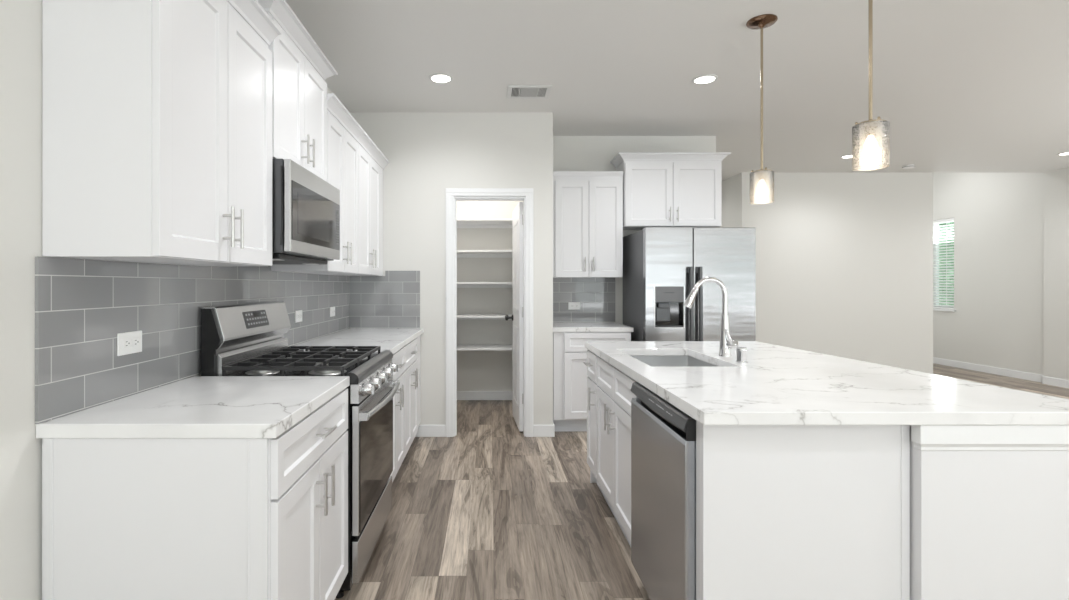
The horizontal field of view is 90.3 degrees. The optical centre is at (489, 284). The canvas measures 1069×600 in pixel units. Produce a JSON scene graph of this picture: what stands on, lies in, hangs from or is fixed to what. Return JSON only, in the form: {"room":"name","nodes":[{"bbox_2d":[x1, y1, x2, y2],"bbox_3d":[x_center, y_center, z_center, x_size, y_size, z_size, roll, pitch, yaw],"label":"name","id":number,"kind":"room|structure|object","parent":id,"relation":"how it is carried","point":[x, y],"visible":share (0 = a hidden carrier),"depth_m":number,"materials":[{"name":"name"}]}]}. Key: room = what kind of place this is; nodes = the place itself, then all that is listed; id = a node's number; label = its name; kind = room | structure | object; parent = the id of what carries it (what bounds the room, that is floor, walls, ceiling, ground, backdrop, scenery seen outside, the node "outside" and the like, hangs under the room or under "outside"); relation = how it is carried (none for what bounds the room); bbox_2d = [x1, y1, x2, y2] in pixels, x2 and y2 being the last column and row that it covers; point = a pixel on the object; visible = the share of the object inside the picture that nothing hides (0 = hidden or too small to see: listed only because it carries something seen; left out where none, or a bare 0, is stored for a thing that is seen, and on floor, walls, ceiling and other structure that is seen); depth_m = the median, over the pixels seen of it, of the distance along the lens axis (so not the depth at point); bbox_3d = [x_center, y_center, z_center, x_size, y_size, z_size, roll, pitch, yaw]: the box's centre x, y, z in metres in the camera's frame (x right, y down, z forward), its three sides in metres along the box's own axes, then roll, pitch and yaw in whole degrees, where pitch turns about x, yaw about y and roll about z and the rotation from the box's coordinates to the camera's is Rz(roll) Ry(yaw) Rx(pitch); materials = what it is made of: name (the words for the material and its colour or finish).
{"room":"kitchen","nodes":[
{"label":"kitchen","id":0,"kind":"room"},
{"bbox_2d":[0,0,340,599],"bbox_3d":[-1.255,-0.088,1.210,0.120,2.737,9.620,0,0,0],"label":"wall","id":1,"kind":"structure","parent":0,"point":[20,20],"depth_m":1.34,"materials":[{"name":"white paint"}]},
{"bbox_2d":[42,0,281,265],"bbox_3d":[-1.019,-0.554,1.784,0.348,0.956,0.745,0,0,0],"label":"upper cabinet","id":2,"kind":"object","parent":1,"relation":"attached to","point":[157,114],"visible":1,"depth_m":1.41,"materials":[{"name":"white paint"}]},
{"bbox_2d":[35,256,348,423],"bbox_3d":[-1.190,0.118,2.933,0.010,0.492,3.084,0,0,0],"label":"backsplash","id":3,"kind":"structure","parent":1,"relation":"attached to","point":[82,306],"depth_m":1.77,"materials":[{"name":"grey tile"}]},
{"bbox_2d":[117,331,141,355],"bbox_3d":[-1.180,0.190,1.740,0.009,0.072,0.115,0,0,0],"label":"wall outlet","id":4,"kind":"object","parent":3,"relation":"attached to","point":[127,342],"visible":1,"depth_m":1.73,"materials":[{"name":"white plastic"}]},
{"bbox_2d":[123,339,129,348],"bbox_3d":[-1.178,0.190,1.718,0.003,0.030,0.034,0,0,0],"label":"receptacle","id":5,"kind":"object","parent":4,"relation":"attached to","point":[126,342],"depth_m":1.72,"materials":[{"name":"grey plastic"}]},
{"bbox_2d":[132,337,138,346],"bbox_3d":[-1.178,0.190,1.762,0.003,0.030,0.034,0,0,0],"label":"receptacle","id":6,"kind":"object","parent":4,"relation":"attached to","point":[135,340],"depth_m":1.76,"materials":[{"name":"grey plastic"}]},
{"bbox_2d":[295,310,301,322],"bbox_3d":[-1.180,0.193,3.275,0.009,0.072,0.115,0,0,0],"label":"wall outlet","id":7,"kind":"object","parent":3,"relation":"attached to","point":[298,314],"visible":1,"depth_m":3.26,"materials":[{"name":"white plastic"}]},
{"bbox_2d":[330,307,334,316],"bbox_3d":[-1.180,0.200,3.980,0.009,0.072,0.115,0,0,0],"label":"wall outlet","id":8,"kind":"object","parent":3,"relation":"attached to","point":[332,309],"visible":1,"depth_m":3.96,"materials":[{"name":"white plastic"}]},
{"bbox_2d":[256,0,337,181],"bbox_3d":[-1.018,-0.845,2.517,0.351,0.650,0.822,0,0,0],"label":"upper cabinet","id":9,"kind":"object","parent":1,"relation":"attached to","point":[300,68],"visible":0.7,"depth_m":2.44,"materials":[{"name":"white paint"}]},
{"bbox_2d":[272,159,339,264],"bbox_3d":[-0.997,-0.312,2.513,0.374,0.408,0.718,0,0,0],"label":"microwave","id":10,"kind":"object","parent":9,"relation":"attached to","point":[305,207],"visible":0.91,"depth_m":2.31,"materials":[{"name":"grey metal"}]},
{"bbox_2d":[271,93,363,273],"bbox_3d":[-1.019,-0.558,3.219,0.348,0.964,0.683,0,0,0],"label":"upper cabinet","id":11,"kind":"object","parent":1,"relation":"attached to","point":[343,131],"visible":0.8,"depth_m":3.19,"materials":[{"name":"white paint"}]},
{"bbox_2d":[325,131,389,275],"bbox_3d":[-1.019,-0.558,4.019,0.348,0.964,0.911,0,0,0],"label":"upper cabinet","id":12,"kind":"object","parent":1,"relation":"attached to","point":[372,162],"visible":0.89,"depth_m":3.91,"materials":[{"name":"white paint"}]},
{"bbox_2d":[350,112,552,424],"bbox_3d":[-0.332,-0.088,4.531,1.727,2.737,0.110,0,0,0],"label":"wall","id":13,"kind":"structure","parent":0,"point":[428,153],"depth_m":4.48,"materials":[{"name":"white paint"}]},
{"bbox_2d":[349,271,419,327],"bbox_3d":[-0.888,0.122,4.471,0.594,0.484,0.010,0,0,0],"label":"backsplash","id":14,"kind":"structure","parent":13,"relation":"attached to","point":[391,300],"depth_m":4.47,"materials":[{"name":"grey tile"}]},
{"bbox_2d":[415,423,554,436],"bbox_3d":[-0.050,1.230,4.532,1.190,0.100,0.137,0,0,0],"label":"baseboard","id":15,"kind":"structure","parent":13,"relation":"attached to","point":[423,430],"depth_m":4.46,"materials":[{"name":"white paint"}]},
{"bbox_2d":[446,188,532,436],"bbox_3d":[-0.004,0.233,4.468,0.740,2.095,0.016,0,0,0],"label":"trim","id":16,"kind":"structure","parent":13,"relation":"attached to","point":[450,192],"depth_m":4.46,"materials":[{"name":"white paint"}]},
{"bbox_2d":[505,202,522,430],"bbox_3d":[0.240,0.274,4.881,0.190,1.988,0.588,0,0,0],"label":"door","id":17,"kind":"structure","parent":13,"relation":"in","point":[517,213],"depth_m":4.70,"materials":[{"name":"white paint"}]},
{"bbox_2d":[457,201,522,390],"bbox_3d":[-0.382,-0.088,5.960,1.627,2.737,0.120,0,0,0],"label":"wall","id":18,"kind":"structure","parent":0,"point":[476,370],"depth_m":5.90,"materials":[{"name":"white paint"}]},
{"bbox_2d":[457,391,511,399],"bbox_3d":[-0.380,1.230,5.894,1.620,0.100,0.013,0,0,0],"label":"baseboard","id":19,"kind":"structure","parent":18,"relation":"attached to","point":[461,395],"depth_m":5.89,"materials":[{"name":"white paint"}]},
{"bbox_2d":[457,219,511,227],"bbox_3d":[-0.380,-0.662,5.709,1.620,0.060,0.378,0,0,0],"label":"shelf","id":20,"kind":"object","parent":18,"relation":"attached to","point":[461,223],"visible":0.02,"depth_m":5.79,"materials":[{"name":"white paint"}]},
{"bbox_2d":[457,250,511,257],"bbox_3d":[-0.380,-0.335,5.709,1.620,0.060,0.378,0,0,0],"label":"shelf","id":21,"kind":"object","parent":18,"relation":"attached to","point":[460,253],"visible":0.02,"depth_m":5.84,"materials":[{"name":"white paint"}]},
{"bbox_2d":[457,282,511,287],"bbox_3d":[-0.380,0.000,5.709,1.620,0.060,0.378,0,0,0],"label":"shelf","id":22,"kind":"object","parent":18,"relation":"attached to","point":[459,284],"visible":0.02,"depth_m":5.88,"materials":[{"name":"white paint"}]},
{"bbox_2d":[457,345,511,350],"bbox_3d":[-0.380,0.693,5.709,1.620,0.060,0.378,0,0,0],"label":"shelf","id":23,"kind":"object","parent":18,"relation":"attached to","point":[459,347],"visible":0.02,"depth_m":5.58,"materials":[{"name":"white paint"}]},
{"bbox_2d":[457,314,511,319],"bbox_3d":[-0.380,0.353,5.709,1.620,0.060,0.378,0,0,0],"label":"shelf","id":24,"kind":"object","parent":18,"relation":"attached to","point":[459,316],"visible":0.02,"depth_m":5.80,"materials":[{"name":"white paint"}]},
{"bbox_2d":[553,136,715,323],"bbox_3d":[1.371,-0.088,5.231,1.677,2.737,0.100,0,0,0],"label":"wall","id":25,"kind":"structure","parent":0,"point":[570,153],"depth_m":5.18,"materials":[{"name":"white paint"}]},
{"bbox_2d":[553,278,614,321],"bbox_3d":[0.877,0.145,5.176,0.689,0.438,0.010,0,0,0],"label":"backsplash","id":26,"kind":"structure","parent":25,"relation":"attached to","point":[596,296],"depth_m":5.17,"materials":[{"name":"grey tile"}]},
{"bbox_2d":[568,302,579,309],"bbox_3d":[0.822,0.204,5.166,0.115,0.072,0.009,0,0,0],"label":"wall outlet","id":27,"kind":"object","parent":26,"relation":"attached to","point":[571,305],"visible":1,"depth_m":5.16,"materials":[{"name":"white plastic"}]},
{"bbox_2d":[553,171,622,277],"bbox_3d":[0.883,-0.556,4.999,0.677,0.972,0.362,0,0,0],"label":"upper cabinet","id":28,"kind":"object","parent":25,"relation":"attached to","point":[587,205],"visible":0.92,"depth_m":4.87,"materials":[{"name":"white paint"}]},
{"bbox_2d":[610,152,730,229],"bbox_3d":[1.681,-0.872,4.998,1.018,0.667,0.364,0,0,0],"label":"upper cabinet","id":29,"kind":"object","parent":25,"relation":"attached to","point":[661,189],"visible":0.92,"depth_m":4.87,"materials":[{"name":"white paint"}]},
{"bbox_2d":[285,0,1068,180],"bbox_3d":[3.050,-1.517,2.050,8.800,0.120,11.500,0,0,0],"label":"ceiling","id":30,"kind":"structure","parent":0,"point":[961,86],"depth_m":3.53,"materials":[{"name":"white paint"}]},
{"bbox_2d":[429,73,452,82],"bbox_3d":[-0.345,-1.452,3.730,0.172,0.008,0.172,0,0,0],"label":"recessed light","id":31,"kind":"object","parent":30,"relation":"in","point":[437,77],"visible":1,"depth_m":3.72,"materials":[{"name":"white paint"}]},
{"bbox_2d":[507,85,551,98],"bbox_3d":[0.291,-1.452,3.990,0.322,0.010,0.256,0,0,0],"label":"ceiling vent","id":32,"kind":"object","parent":30,"relation":"in","point":[513,91],"visible":1,"depth_m":3.98,"materials":[{"name":"white metal"}]},
{"bbox_2d":[692,74,717,84],"bbox_3d":[1.520,-1.452,3.750,0.172,0.008,0.172,0,0,0],"label":"recessed light","id":33,"kind":"object","parent":30,"relation":"in","point":[708,78],"visible":1,"depth_m":3.74,"materials":[{"name":"white paint"}]},
{"bbox_2d":[746,14,777,203],"bbox_3d":[1.500,-0.956,2.925,0.155,1.002,0.155,0,0,0],"label":"pendant light","id":34,"kind":"object","parent":30,"relation":"hanging from","point":[763,21],"visible":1,"depth_m":2.92,"materials":[{"name":"glass"}]},
{"bbox_2d":[758,171,765,180],"bbox_3d":[1.500,-0.600,2.925,0.042,0.045,0.042,0,0,0],"label":"socket","id":35,"kind":"object","parent":34,"relation":"attached to","point":[759,179],"depth_m":2.91,"materials":[{"name":"beige"}]},
{"bbox_2d":[840,154,851,158],"bbox_3d":[4.060,-1.452,5.990,0.172,0.008,0.172,0,0,0],"label":"recessed light","id":36,"kind":"object","parent":30,"relation":"in","point":[850,155],"visible":0.68,"depth_m":5.99,"materials":[{"name":"white paint"}]},
{"bbox_2d":[852,0,889,170],"bbox_3d":[1.500,-0.959,2.089,0.155,0.994,0.155,0,0,0],"label":"pendant light","id":37,"kind":"object","parent":30,"relation":"hanging from","point":[869,127],"visible":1,"depth_m":2.08,"materials":[{"name":"glass"}]},
{"bbox_2d":[864,123,876,136],"bbox_3d":[1.500,-0.610,2.089,0.042,0.045,0.042,0,0,0],"label":"socket","id":38,"kind":"object","parent":37,"relation":"attached to","point":[865,128],"depth_m":2.07,"materials":[{"name":"beige"}]},
{"bbox_2d":[902,164,914,168],"bbox_3d":[5.100,-1.439,6.460,0.125,0.034,0.125,0,0,0],"label":"smoke detector","id":39,"kind":"object","parent":30,"relation":"attached to","point":[911,165],"visible":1,"depth_m":6.42,"materials":[{"name":"white plastic"}]},
{"bbox_2d":[1057,152,1068,155],"bbox_3d":[6.380,-1.452,5.850,0.172,0.008,0.172,0,0,0],"label":"recessed light","id":40,"kind":"object","parent":30,"relation":"in","point":[1063,153],"visible":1,"depth_m":5.86,"materials":[{"name":"white paint"}]},
{"bbox_2d":[335,363,1068,599],"bbox_3d":[3.050,1.340,3.250,8.800,0.120,13.900,0,0,0],"label":"floor","id":41,"kind":"structure","parent":0,"point":[489,510],"depth_m":2.84,"materials":[{"name":"wood"}]},
{"bbox_2d":[42,388,347,599],"bbox_3d":[-0.859,0.842,1.756,0.664,0.876,0.725,0,0,0],"label":"base cabinet","id":42,"kind":"object","parent":41,"relation":"on","point":[308,462],"depth_m":1.40,"materials":[{"name":"white paint"}]},
{"bbox_2d":[36,376,349,437],"bbox_3d":[-0.878,0.384,1.758,0.632,0.038,0.733,0,0,0],"label":"countertop","id":43,"kind":"structure","parent":42,"relation":"on","point":[195,406],"depth_m":1.56,"materials":[{"name":"stone"}]},
{"bbox_2d":[201,301,399,597],"bbox_3d":[-0.815,0.684,2.505,0.701,1.192,0.755,0,0,0],"label":"gas range","id":44,"kind":"object","parent":41,"relation":"on","point":[247,339],"visible":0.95,"depth_m":2.31,"materials":[{"name":"silver metal"}]},
{"bbox_2d":[226,354,377,375],"bbox_3d":[-0.870,0.381,2.505,0.590,0.012,0.754,0,0,0],"label":"cooktop","id":45,"kind":"object","parent":44,"relation":"in","point":[228,373],"depth_m":2.24,"materials":[{"name":"black metal"}]},
{"bbox_2d":[390,347,404,481],"bbox_3d":[-0.859,0.842,3.206,0.664,0.876,0.628,0,0,0],"label":"base cabinet","id":46,"kind":"object","parent":41,"relation":"on","point":[398,358],"visible":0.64,"depth_m":3.27,"materials":[{"name":"white paint"}]},
{"bbox_2d":[404,335,420,455],"bbox_3d":[-0.859,0.842,3.997,0.664,0.876,0.947,0,0,0],"label":"base cabinet","id":47,"kind":"object","parent":41,"relation":"on","point":[412,371],"visible":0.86,"depth_m":3.86,"materials":[{"name":"white paint"}]},
{"bbox_2d":[293,328,422,353],"bbox_3d":[-0.878,0.384,3.680,0.632,0.038,1.589,0,0,0],"label":"countertop","id":48,"kind":"structure","parent":47,"relation":"on","point":[392,339],"depth_m":3.62,"materials":[{"name":"stone"}]},
{"bbox_2d":[553,332,630,430],"bbox_3d":[0.881,0.842,4.844,0.668,0.876,0.672,0,0,0],"label":"base cabinet","id":49,"kind":"object","parent":41,"relation":"on","point":[569,350],"visible":0.3,"depth_m":4.55,"materials":[{"name":"white paint"}]},
{"bbox_2d":[553,322,633,331],"bbox_3d":[0.883,0.384,4.863,0.698,0.038,0.634,0,0,0],"label":"countertop","id":50,"kind":"structure","parent":49,"relation":"on","point":[557,326],"depth_m":4.55,"materials":[{"name":"stone"}]},
{"bbox_2d":[583,350,606,501],"bbox_3d":[0.916,0.842,3.278,0.656,0.876,0.316,0,0,0],"label":"base cabinet","id":51,"kind":"object","parent":41,"relation":"on","point":[591,357],"depth_m":3.28,"materials":[{"name":"white paint"}]},
{"bbox_2d":[596,356,637,546],"bbox_3d":[0.904,0.842,2.689,0.632,0.876,0.855,0,0,0],"label":"base cabinet","id":52,"kind":"object","parent":41,"relation":"on","point":[614,395],"visible":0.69,"depth_m":2.66,"materials":[{"name":"white paint"}]},
{"bbox_2d":[585,341,1068,424],"bbox_3d":[1.238,0.384,2.482,1.248,0.038,1.920,0,0,0],"label":"countertop","id":53,"kind":"structure","parent":52,"relation":"on","point":[778,385],"depth_m":1.85,"materials":[{"name":"stone"}]},
{"bbox_2d":[631,356,718,366],"bbox_3d":[0.926,0.510,2.703,0.448,0.212,0.695,0,0,0],"label":"sink","id":54,"kind":"object","parent":53,"relation":"in","point":[653,361],"visible":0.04,"depth_m":3.03,"materials":[{"name":"silver metal"}]},
{"bbox_2d":[684,277,737,356],"bbox_3d":[1.131,0.162,2.707,0.269,0.406,0.096,0,0,0],"label":"kitchen faucet","id":55,"kind":"object","parent":53,"relation":"on","point":[726,342],"visible":0.97,"depth_m":2.71,"materials":[{"name":"silver metal"}]},
{"bbox_2d":[736,347,747,362],"bbox_3d":[1.190,0.330,2.505,0.052,0.071,0.052,0,0,0],"label":"air gap","id":56,"kind":"object","parent":53,"relation":"on","point":[741,351],"visible":1,"depth_m":2.49,"materials":[{"name":"silver metal"}]},
{"bbox_2d":[631,382,695,599],"bbox_3d":[0.888,0.844,1.942,0.583,0.863,0.625,0,0,0],"label":"dishwasher","id":57,"kind":"object","parent":41,"relation":"on","point":[663,436],"visible":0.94,"depth_m":1.84,"materials":[{"name":"silver metal"}]},
{"bbox_2d":[623,227,755,340],"bbox_3d":[1.734,0.398,4.713,0.907,1.744,0.835,0,0,0],"label":"refrigerator","id":58,"kind":"object","parent":41,"relation":"on","point":[662,266],"visible":0.62,"depth_m":4.36,"materials":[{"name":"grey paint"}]},
{"bbox_2d":[696,421,909,599],"bbox_3d":[0.938,0.842,1.597,0.612,0.876,0.058,0,0,0],"label":"end panel","id":59,"kind":"object","parent":41,"relation":"on","point":[784,512],"visible":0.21,"depth_m":1.57,"materials":[{"name":"white paint"}]},
{"bbox_2d":[910,425,1068,599],"bbox_3d":[1.478,0.842,2.463,0.476,0.876,1.874,0,0,0],"label":"end panel","id":60,"kind":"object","parent":41,"relation":"on","point":[989,504],"depth_m":1.54,"materials":[{"name":"white paint"}]},
{"bbox_2d":[721,174,737,226],"bbox_3d":[3.312,-0.088,7.322,0.100,2.737,0.715,0,0,0],"label":"wall","id":61,"kind":"structure","parent":0,"point":[730,185],"depth_m":7.19,"materials":[{"name":"white paint"}]},
{"bbox_2d":[738,173,932,373],"bbox_3d":[4.501,-0.088,6.915,2.478,2.737,0.100,0,0,0],"label":"wall","id":62,"kind":"structure","parent":0,"point":[844,261],"depth_m":6.87,"materials":[{"name":"white paint"}]},
{"bbox_2d":[933,173,1043,374],"bbox_3d":[7.310,-0.470,8.432,0.120,3.500,3.135,0,0,0],"label":"wall","id":63,"kind":"structure","parent":0,"point":[997,321],"depth_m":7.63,"materials":[{"name":"white paint"}]},
{"bbox_2d":[933,221,955,311],"bbox_3d":[7.296,-0.320,8.720,0.148,1.470,0.940,0,0,0],"label":"window","id":64,"kind":"structure","parent":63,"relation":"in","point":[936,309],"depth_m":8.70,"materials":[{"name":"white paint"}]},
{"bbox_2d":[933,218,953,308],"bbox_3d":[7.277,-0.335,8.720,0.046,1.432,0.864,0,0,0],"label":"window blind","id":65,"kind":"object","parent":64,"relation":"attached to","point":[949,219],"visible":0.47,"depth_m":8.49,"materials":[{"name":"white plastic"}]},
{"bbox_2d":[933,357,1068,387],"bbox_3d":[7.204,1.230,4.990,0.093,0.100,9.980,0,0,0],"label":"baseboard","id":66,"kind":"structure","parent":63,"relation":"attached to","point":[981,368],"depth_m":7.44,"materials":[{"name":"white paint"}]},
{"bbox_2d":[1044,167,1068,379],"bbox_3d":[7.230,-0.088,1.633,0.120,2.737,10.465,0,0,0],"label":"wall","id":67,"kind":"structure","parent":0,"point":[1056,182],"depth_m":6.71,"materials":[{"name":"white paint"}]},
{"label":"outside","id":68,"kind":"structure","parent":0,"visible":0},
{"bbox_3d":[11.750,1.505,10.000,8.500,0.150,16.000,0,0,0],"label":"ground","id":69,"kind":"structure","parent":68,"visible":0},
{"bbox_2d":[939,222,953,304],"bbox_3d":[11.013,-1.222,12.751,1.774,5.283,8.644,0,0,0],"label":"hedge","id":70,"kind":"object","parent":69,"relation":"on","point":[948,223],"visible":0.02,"depth_m":12.38,"materials":[{"name":"green plant"}]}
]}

